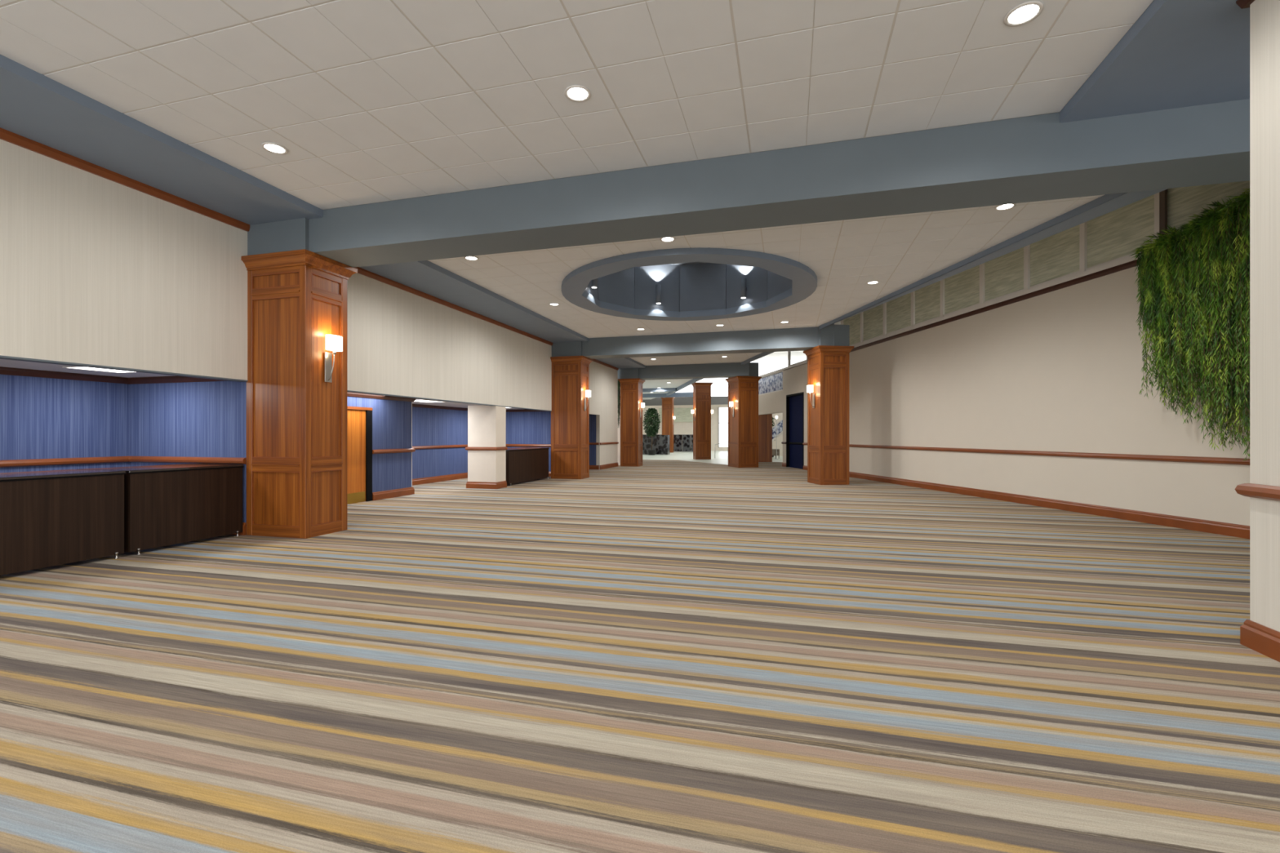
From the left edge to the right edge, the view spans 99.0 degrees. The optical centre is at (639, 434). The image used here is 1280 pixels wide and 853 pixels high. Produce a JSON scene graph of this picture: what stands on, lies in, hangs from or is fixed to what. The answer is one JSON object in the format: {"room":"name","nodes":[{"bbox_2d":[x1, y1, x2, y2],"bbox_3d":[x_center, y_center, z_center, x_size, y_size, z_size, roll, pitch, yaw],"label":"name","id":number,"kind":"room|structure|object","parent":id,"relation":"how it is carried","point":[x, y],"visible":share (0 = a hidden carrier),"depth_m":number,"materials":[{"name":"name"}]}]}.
{"room":"hotel conference foyer","nodes":[
{"label":"hotel conference foyer","id":0,"kind":"room"},
{"bbox_2d":[0,359,551,535],"bbox_3d":[-7.218,0.240,9.992,3.130,2.600,25.500,0,0,15],"label":"wall","id":1,"kind":"structure","parent":0,"point":[53,416],"depth_m":8.71,"materials":[{"name":"blue paint"}]},
{"bbox_2d":[62,366,134,373],"bbox_3d":[-7.533,-0.924,7.746,0.650,0.012,0.670,0,0,15],"label":"panel light","id":2,"kind":"object","parent":1,"relation":"attached to","point":[72,367],"visible":0.5,"depth_m":7.75,"materials":[{"name":"white paint"}]},
{"bbox_2d":[69,367,131,372],"bbox_3d":[-7.533,-0.926,7.746,0.600,0.005,0.620,0,0,15],"label":"diffuser","id":3,"kind":"object","parent":2,"relation":"attached to","point":[82,368],"depth_m":7.78,"materials":[{"name":"white plastic"}]},
{"bbox_2d":[346,406,372,504],"bbox_3d":[-6.423,0.460,12.175,0.120,2.160,1.130,0,0,15],"label":"door","id":4,"kind":"structure","parent":1,"relation":"in","point":[359,420],"depth_m":12.37,"materials":[{"name":"brown wood"}]},
{"bbox_2d":[414,399,446,402],"bbox_3d":[-5.953,-0.924,15.088,0.650,0.012,1.050,0,0,15],"label":"panel light","id":5,"kind":"object","parent":1,"relation":"attached to","point":[416,400],"visible":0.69,"depth_m":15.16,"materials":[{"name":"white paint"}]},
{"bbox_2d":[414,400,439,402],"bbox_3d":[-5.953,-0.926,15.088,0.600,0.005,1.000,0,0,15],"label":"diffuser","id":6,"kind":"object","parent":5,"relation":"attached to","point":[421,401],"depth_m":15.16,"materials":[{"name":"white plastic"}]},
{"bbox_2d":[0,127,618,469],"bbox_3d":[-5.109,-0.910,11.854,0.225,4.900,30.300,0,0,15],"label":"wall","id":7,"kind":"structure","parent":0,"point":[101,268],"depth_m":7.33,"materials":[{"name":"beige paint"}]},
{"bbox_2d":[465,404,507,488],"bbox_3d":[-4.440,0.354,15.809,1.011,2.371,0.615,0,0,15],"label":"wall","id":8,"kind":"structure","parent":0,"point":[486,448],"depth_m":15.58,"materials":[{"name":"beige paint"}]},
{"bbox_2d":[589,413,599,469],"bbox_3d":[-3.520,0.240,22.287,2.520,2.600,4.330,0,0,15],"label":"wall","id":9,"kind":"structure","parent":0,"point":[593,443],"depth_m":24.00,"materials":[{"name":"blue fabric"}]},
{"bbox_2d":[617,386,620,465],"bbox_3d":[-8.619,-0.960,29.647,15.820,5.000,0.100,0,0,15],"label":"wall","id":10,"kind":"structure","parent":0,"point":[619,427],"depth_m":27.54,"materials":[{"name":"beige paint"}]},
{"bbox_2d":[0,0,1249,380],"bbox_3d":[2.186,-3.780,10.908,22.500,2.160,32.200,0,0,15],"label":"ceiling","id":11,"kind":"structure","parent":0,"point":[856,143],"depth_m":5.67,"materials":[{"name":"white tile"}]},
{"bbox_2d":[261,142,288,154],"bbox_3d":[-4.214,-3.303,6.305,0.260,0.013,0.260,0,0,15],"label":"recessed light","id":12,"kind":"object","parent":11,"relation":"in","point":[271,147],"visible":1,"depth_m":6.30,"materials":[{"name":"white glass"}]},
{"bbox_2d":[464,256,478,260],"bbox_3d":[-3.157,-3.303,10.236,0.260,0.013,0.260,0,0,15],"label":"recessed light","id":13,"kind":"object","parent":11,"relation":"in","point":[468,258],"visible":0.94,"depth_m":10.24,"materials":[{"name":"white glass"}]},
{"bbox_2d":[549,302,559,305],"bbox_3d":[-2.174,-3.303,13.854,0.260,0.013,0.260,0,0,15],"label":"recessed light","id":14,"kind":"object","parent":11,"relation":"in","point":[550,304],"visible":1,"depth_m":13.83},
{"bbox_2d":[564,84,591,102],"bbox_3d":[-0.603,-3.303,5.293,0.260,0.013,0.260,0,0,15],"label":"recessed light","id":15,"kind":"object","parent":11,"relation":"in","point":[576,93],"visible":1,"depth_m":5.29,"materials":[{"name":"white glass"}]},
{"bbox_2d":[617,380,620,426],"bbox_3d":[-1.052,-1.582,26.809,0.354,2.571,0.403,0,0,15],"label":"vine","id":16,"kind":"object","parent":11,"relation":"hanging from","point":[619,382],"visible":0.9,"depth_m":26.76,"materials":[{"name":"green plant"}]},
{"bbox_2d":[660,236,675,242],"bbox_3d":[0.469,-3.303,9.240,0.260,0.013,0.260,0,0,15],"label":"recessed light","id":17,"kind":"object","parent":11,"relation":"in","point":[668,239],"visible":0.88,"depth_m":9.26,"materials":[{"name":"white glass"}]},
{"bbox_2d":[866,280,879,284],"bbox_3d":[5.061,-3.303,11.879,0.260,0.013,0.260,0,0,15],"label":"recessed light","id":18,"kind":"object","parent":11,"relation":"in","point":[870,282],"visible":1,"depth_m":11.88,"materials":[{"name":"white glass"}]},
{"bbox_2d":[994,203,1015,210],"bbox_3d":[5.291,-3.303,7.920,0.260,0.013,0.260,0,0,15],"label":"recessed light","id":19,"kind":"object","parent":11,"relation":"in","point":[1006,206],"visible":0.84,"depth_m":7.93,"materials":[{"name":"white glass"}]},
{"bbox_2d":[1003,0,1044,26],"bbox_3d":[3.010,-3.303,4.291,0.260,0.013,0.260,0,0,15],"label":"recessed light","id":20,"kind":"object","parent":11,"relation":"in","point":[1024,13],"visible":1,"depth_m":4.29,"materials":[{"name":"white glass"}]},
{"bbox_2d":[0,450,1279,852],"bbox_3d":[0.895,1.590,26.181,36.000,0.100,61.000,0,0,15],"label":"floor","id":21,"kind":"structure","parent":0,"point":[656,655],"depth_m":3.41,"materials":[{"name":"carpet"}]},
{"bbox_2d":[0,469,125,575],"bbox_3d":[-7.160,0.998,6.080,0.993,1.085,1.880,0,0,15],"label":"counter","id":22,"kind":"object","parent":21,"relation":"on","point":[51,517],"visible":1,"depth_m":6.24,"materials":[{"name":"laminate"}]},
{"bbox_2d":[82,463,244,555],"bbox_3d":[-6.707,0.998,7.749,0.993,1.085,1.500,0,0,15],"label":"counter","id":23,"kind":"object","parent":21,"relation":"on","point":[168,504],"visible":0.8,"depth_m":7.49,"materials":[{"name":"laminate"}]},
{"bbox_2d":[240,217,357,538],"bbox_3d":[-5.378,-0.910,8.601,1.330,4.900,1.000,0,0,15],"label":"wood column","id":24,"kind":"structure","parent":21,"relation":"on","point":[296,420],"depth_m":8.27,"materials":[{"name":"brown wood"}]},
{"bbox_2d":[324,334,342,382],"bbox_3d":[-4.733,-1.165,8.436,0.202,0.710,0.280,0,0,15],"label":"wall sconce","id":25,"kind":"object","parent":24,"relation":"attached to","point":[334,343],"visible":1,"depth_m":8.42,"materials":[{"name":"white glass"}]},
{"bbox_2d":[506,447,549,485],"bbox_3d":[-3.988,0.998,17.756,0.993,1.085,2.820,0,0,15],"label":"buffet table","id":26,"kind":"object","parent":21,"relation":"on","point":[522,464],"visible":0.76,"depth_m":17.41,"materials":[{"name":"laminate"}]},
{"bbox_2d":[550,341,592,479],"bbox_3d":[-2.466,-0.910,19.322,1.330,4.900,1.000,0,0,15],"label":"wood column","id":27,"kind":"structure","parent":21,"relation":"on","point":[570,421],"depth_m":18.96,"materials":[{"name":"brown wood"}]},
{"bbox_2d":[584,390,591,410],"bbox_3d":[-1.828,-1.185,19.128,0.202,0.710,0.280,0,0,15],"label":"wall sconce","id":28,"kind":"object","parent":27,"relation":"attached to","point":[588,393],"visible":1,"depth_m":19.11,"materials":[{"name":"white glass"}]},
{"bbox_2d":[617,368,644,466],"bbox_3d":[-0.410,-0.910,26.831,1.100,4.900,1.050,0,0,15],"label":"wood column","id":29,"kind":"structure","parent":21,"relation":"on","point":[631,386],"depth_m":26.45,"materials":[{"name":"brown wood"}]},
{"bbox_2d":[640,402,644,417],"bbox_3d":[0.125,-1.185,26.701,0.202,0.710,0.280,0,0,15],"label":"wall sconce","id":30,"kind":"object","parent":29,"relation":"attached to","point":[642,405],"visible":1,"depth_m":26.63,"materials":[{"name":"white glass"}]},
{"bbox_2d":[643,408,660,454],"bbox_3d":[0.886,-0.235,41.195,1.388,3.551,1.442,0,0,15],"label":"tree","id":31,"kind":"object","parent":21,"relation":"on","point":[653,415],"visible":1,"depth_m":40.98,"materials":[{"name":"green plant"}]},
{"bbox_2d":[642,435,670,454],"bbox_3d":[1.199,0.790,42.367,2.100,1.500,0.800,0,0,15],"label":"wall","id":32,"kind":"structure","parent":21,"relation":"on","point":[661,443],"depth_m":41.94,"materials":[{"name":"grey stone"}]},
{"bbox_2d":[642,434,693,451],"bbox_3d":[3.009,0.775,49.259,6.420,1.530,0.070,0,0,15],"label":"screen","id":33,"kind":"object","parent":21,"relation":"on","point":[682,442],"visible":0.26,"depth_m":49.01,"materials":[{"name":"grey"}]},
{"bbox_2d":[661,397,675,452],"bbox_3d":[2.393,-0.835,46.914,1.120,4.750,0.800,0,0,15],"label":"wood column","id":34,"kind":"structure","parent":21,"relation":"on","point":[667,402],"depth_m":46.64,"materials":[{"name":"brown wood"}]},
{"bbox_2d":[691,382,712,459],"bbox_3d":[3.873,-0.835,34.139,1.170,4.750,0.930,0,0,-7],"label":"wood column","id":35,"kind":"structure","parent":21,"relation":"on","point":[701,390],"depth_m":33.80,"materials":[{"name":"brown wood"}]},
{"bbox_2d":[724,362,761,467],"bbox_3d":[4.901,-0.910,26.002,1.220,4.900,1.400,0,0,-15],"label":"wood column","id":36,"kind":"structure","parent":21,"relation":"on","point":[743,391],"depth_m":25.49,"materials":[{"name":"brown wood"}]},
{"bbox_2d":[728,401,733,417],"bbox_3d":[4.323,-1.185,25.798,0.202,0.710,0.280,0,0,-15],"label":"wall sconce","id":37,"kind":"object","parent":36,"relation":"attached to","point":[731,403],"visible":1,"depth_m":25.73,"materials":[{"name":"white glass"}]},
{"bbox_2d":[758,413,772,462],"bbox_3d":[6.663,0.115,30.706,1.520,2.850,0.160,0,0,7],"label":"wall","id":38,"kind":"structure","parent":21,"relation":"on","point":[765,421],"depth_m":30.60,"materials":[{"name":"brown wood"}]},
{"bbox_2d":[772,448,779,458],"bbox_3d":[8.444,1.040,35.035,0.818,1.000,0.880,0,0,30],"label":"armchair","id":39,"kind":"object","parent":21,"relation":"on","point":[774,451],"visible":0.34,"depth_m":34.56,"materials":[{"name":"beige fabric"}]},
{"bbox_2d":[774,415,778,459],"bbox_3d":[8.533,0.175,34.158,0.240,2.730,0.240,0,0,15],"label":"lamp","id":40,"kind":"object","parent":21,"relation":"on","point":[776,416],"visible":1,"depth_m":34.16,"materials":[{"name":"silver metal"}]},
{"bbox_2d":[772,418,782,441],"bbox_3d":[9.958,-0.565,35.931,2.620,4.210,0.230,0,0,15],"label":"balustrade","id":41,"kind":"object","parent":21,"relation":"on","point":[780,424],"visible":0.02,"depth_m":36.07,"materials":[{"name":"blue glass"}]},
{"bbox_2d":[803,324,853,484],"bbox_3d":[5.903,-0.910,17.174,1.130,4.900,1.150,0,0,-7],"label":"wood column","id":42,"kind":"structure","parent":21,"relation":"on","point":[828,364],"depth_m":16.73,"materials":[{"name":"brown wood"}]},
{"bbox_2d":[806,385,814,408],"bbox_3d":[5.340,-1.185,17.112,0.202,0.710,0.280,0,0,-7],"label":"wall sconce","id":43,"kind":"object","parent":42,"relation":"attached to","point":[809,388],"visible":1,"depth_m":17.08,"materials":[{"name":"white glass"}]},
{"bbox_2d":[642,378,692,399],"bbox_3d":[-1.206,-3.385,39.809,16.800,0.150,23.800,0,0,15],"label":"ceiling","id":44,"kind":"structure","parent":0,"point":[648,384],"depth_m":35.86,"materials":[{"name":"white tile"}]},
{"bbox_2d":[642,387,693,397],"bbox_3d":[-2.130,-3.185,42.702,13.500,0.350,5.300,0,0,15],"label":"trim","id":45,"kind":"structure","parent":44,"relation":"attached to","point":[660,389],"depth_m":43.59,"materials":[{"name":"paint"}]},
{"bbox_2d":[666,378,702,395],"bbox_3d":[2.935,-3.490,36.197,0.282,0.740,20.394,0,0,-5],"label":"trim","id":46,"kind":"structure","parent":44,"relation":"attached to","point":[693,380],"depth_m":35.53,"materials":[{"name":"paint"}]},
{"bbox_2d":[642,404,728,450],"bbox_3d":[1.113,-0.960,53.686,22.000,5.000,0.200,0,0,15],"label":"wall","id":47,"kind":"structure","parent":0,"point":[679,428],"depth_m":52.57,"materials":[{"name":"beige paint"}]},
{"bbox_2d":[658,408,693,422],"bbox_3d":[3.725,-1.885,52.810,3.900,1.350,0.080,0,0,15],"label":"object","id":48,"kind":"structure","parent":47,"relation":"attached to","point":[682,415],"depth_m":52.68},
{"bbox_2d":[718,407,728,447],"bbox_3d":[8.000,-0.660,51.763,1.140,3.800,0.200,0,0,15],"label":"window","id":49,"kind":"structure","parent":47,"relation":"in","point":[722,411],"depth_m":51.78,"materials":[{"name":"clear glass"}]},
{"bbox_2d":[642,395,728,405],"bbox_3d":[8.440,-3.135,50.141,18.000,0.750,0.200,0,0,15],"label":"trim","id":50,"kind":"structure","parent":0,"point":[682,400],"depth_m":51.20,"materials":[{"name":"beige paint"}]},
{"bbox_2d":[561,247,817,320],"bbox_3d":[1.074,-3.950,12.537,5.700,1.500,5.700,0,0,15],"label":"ceiling","id":51,"kind":"structure","parent":0,"point":[697,284],"depth_m":14.11,"materials":[{"name":"paint"}]},
{"bbox_2d":[591,278,596,288],"bbox_3d":[-1.151,-3.778,13.141,0.235,0.504,0.128,0,0,15],"label":"light","id":52,"kind":"object","parent":51,"relation":"attached to","point":[594,281],"visible":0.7,"depth_m":13.07,"materials":[{"name":"glass"}]},
{"bbox_2d":[656,284,661,303],"bbox_3d":[0.485,-3.778,14.766,0.128,0.504,0.235,0,0,-15],"label":"light","id":53,"kind":"object","parent":51,"relation":"attached to","point":[658,286],"visible":1,"depth_m":14.66,"materials":[{"name":"metal"}]},
{"bbox_2d":[741,277,746,298],"bbox_3d":[2.710,-3.778,14.161,0.235,0.504,0.128,0,0,-45],"label":"light","id":54,"kind":"object","parent":51,"relation":"attached to","point":[744,288],"visible":1,"depth_m":14.07,"materials":[{"name":"metal"}]},
{"bbox_2d":[752,351,787,361],"bbox_3d":[2.942,-6.960,39.821,33.200,0.200,26.000,0,0,15],"label":"window","id":55,"kind":"structure","parent":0,"point":[775,356],"depth_m":48.45,"materials":[{"name":"white glass"}]},
{"bbox_2d":[758,391,782,415],"bbox_3d":[6.590,-1.600,29.993,0.250,1.040,7.270,0,0,-7],"label":"wall","id":56,"kind":"structure","parent":0,"point":[769,403],"depth_m":27.95,"materials":[{"name":"paint"}]},
{"bbox_2d":[758,370,782,395],"bbox_3d":[6.657,-2.620,28.943,0.140,1.000,5.170,0,0,-7],"label":"balcony railing","id":57,"kind":"object","parent":56,"relation":"on","point":[772,383],"visible":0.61,"depth_m":28.12,"materials":[{"name":"blue glass"}]},
{"bbox_2d":[772,413,782,456],"bbox_3d":[11.850,-0.260,38.852,9.500,3.600,0.200,0,0,15],"label":"wall","id":58,"kind":"structure","parent":0,"point":[780,439],"depth_m":39.26,"materials":[{"name":"beige paint"}]},
{"bbox_2d":[759,254,1249,538],"bbox_3d":[8.113,-0.820,16.480,0.275,4.720,30.158,0,0,-7],"label":"wall","id":59,"kind":"structure","parent":0,"point":[1031,397],"depth_m":11.63,"materials":[{"name":"paint"}]},
{"bbox_2d":[786,391,804,469],"bbox_3d":[7.144,-0.160,24.912,0.220,3.400,1.982,0,0,-7],"label":"door","id":60,"kind":"structure","parent":59,"relation":"in","point":[795,402],"depth_m":25.12,"materials":[{"name":"blue paint"}]},
{"bbox_2d":[787,351,807,366],"bbox_3d":[7.129,-3.895,24.607,0.120,1.430,2.154,0,0,-7],"label":"window","id":61,"kind":"structure","parent":59,"relation":"in","point":[793,357],"depth_m":24.93,"materials":[{"name":"white glass"}]},
{"bbox_2d":[834,320,841,324],"bbox_3d":[7.528,-3.895,21.156,0.120,1.430,1.346,0,0,-7],"label":"window","id":62,"kind":"structure","parent":59,"relation":"in","point":[840,322],"depth_m":20.83,"materials":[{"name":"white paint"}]},
{"bbox_2d":[841,312,861,346],"bbox_3d":[7.687,-3.895,19.784,0.120,1.430,1.416,0,0,-7],"label":"window","id":63,"kind":"structure","parent":59,"relation":"in","point":[855,322],"depth_m":19.59,"materials":[{"name":"white paint"}]},
{"bbox_2d":[861,303,884,342],"bbox_3d":[7.851,-3.895,18.366,0.120,1.430,1.438,0,0,-7],"label":"window","id":64,"kind":"structure","parent":59,"relation":"in","point":[872,319],"depth_m":18.40,"materials":[{"name":"white paint"}]},
{"bbox_2d":[884,292,911,335],"bbox_3d":[8.020,-3.895,16.913,0.120,1.430,1.488,0,0,-7],"label":"window","id":65,"kind":"structure","parent":59,"relation":"in","point":[898,311],"depth_m":16.95,"materials":[{"name":"white paint"}]},
{"bbox_2d":[911,280,941,326],"bbox_3d":[8.181,-3.895,15.522,0.120,1.430,1.312,0,0,-7],"label":"window","id":66,"kind":"structure","parent":59,"relation":"in","point":[926,300],"depth_m":15.57,"materials":[{"name":"beige glass"}]},
{"bbox_2d":[941,264,981,317],"bbox_3d":[8.340,-3.895,14.143,0.120,1.430,1.466,0,0,-7],"label":"window","id":67,"kind":"structure","parent":59,"relation":"in","point":[960,291],"depth_m":14.15,"materials":[{"name":"beige glass"}]},
{"bbox_2d":[981,246,1026,304],"bbox_3d":[8.502,-3.895,12.747,0.120,1.430,1.344,0,0,-7],"label":"window","id":68,"kind":"structure","parent":59,"relation":"in","point":[1005,275],"depth_m":12.75,"materials":[{"name":"beige glass"}]},
{"bbox_2d":[1026,223,1081,289],"bbox_3d":[8.657,-3.895,11.407,0.120,1.430,1.353,0,0,-7],"label":"window","id":69,"kind":"structure","parent":59,"relation":"in","point":[1057,256],"depth_m":11.42,"materials":[{"name":"beige glass"}]},
{"bbox_2d":[1081,193,1157,271],"bbox_3d":[8.816,-3.895,10.037,0.120,1.430,1.406,0,0,-7],"label":"window","id":70,"kind":"structure","parent":59,"relation":"in","point":[1111,237],"depth_m":10.08,"materials":[{"name":"beige glass"}]},
{"bbox_2d":[1159,189,1167,235],"bbox_3d":[8.843,-3.895,9.235,0.050,1.430,0.086,0,0,-7],"label":"trim","id":71,"kind":"structure","parent":59,"relation":"attached to","point":[1163,194],"depth_m":9.22,"materials":[{"name":"brown wood"}]},
{"bbox_2d":[1128,225,1211,423],"bbox_3d":[8.510,-1.757,8.673,0.751,3.205,1.173,0,0,-9],"label":"hanging greenery","id":72,"kind":"object","parent":59,"relation":"hanging from","point":[1158,263],"visible":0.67,"depth_m":8.66,"materials":[{"name":"green plant"}]},
{"bbox_2d":[1157,180,1249,238],"bbox_3d":[8.988,-3.895,8.547,0.120,1.430,1.594,0,0,-7],"label":"window","id":73,"kind":"structure","parent":59,"relation":"in","point":[1183,202],"depth_m":8.84,"materials":[{"name":"beige glass"}]},
{"bbox_2d":[1173,195,1249,460],"bbox_3d":[8.575,-1.529,7.975,0.772,3.946,1.244,0,0,-4],"label":"hanging greenery","id":74,"kind":"object","parent":59,"relation":"hanging from","point":[1218,367],"visible":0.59,"depth_m":7.94,"materials":[{"name":"green plant"}]},
{"bbox_2d":[1214,188,1249,438],"bbox_3d":[8.634,-1.588,7.161,0.848,3.978,1.460,0,0,-6],"label":"hanging greenery","id":75,"kind":"object","parent":59,"relation":"hanging from","point":[1245,197],"visible":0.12,"depth_m":7.58,"materials":[{"name":"green plant"}]},
{"bbox_2d":[1235,0,1279,662],"bbox_3d":[3.426,-0.843,-0.902,0.715,4.765,10.055,0,0,15],"label":"wall","id":76,"kind":"structure","parent":0,"point":[1260,633],"depth_m":3.85,"materials":[{"name":"beige paint"}]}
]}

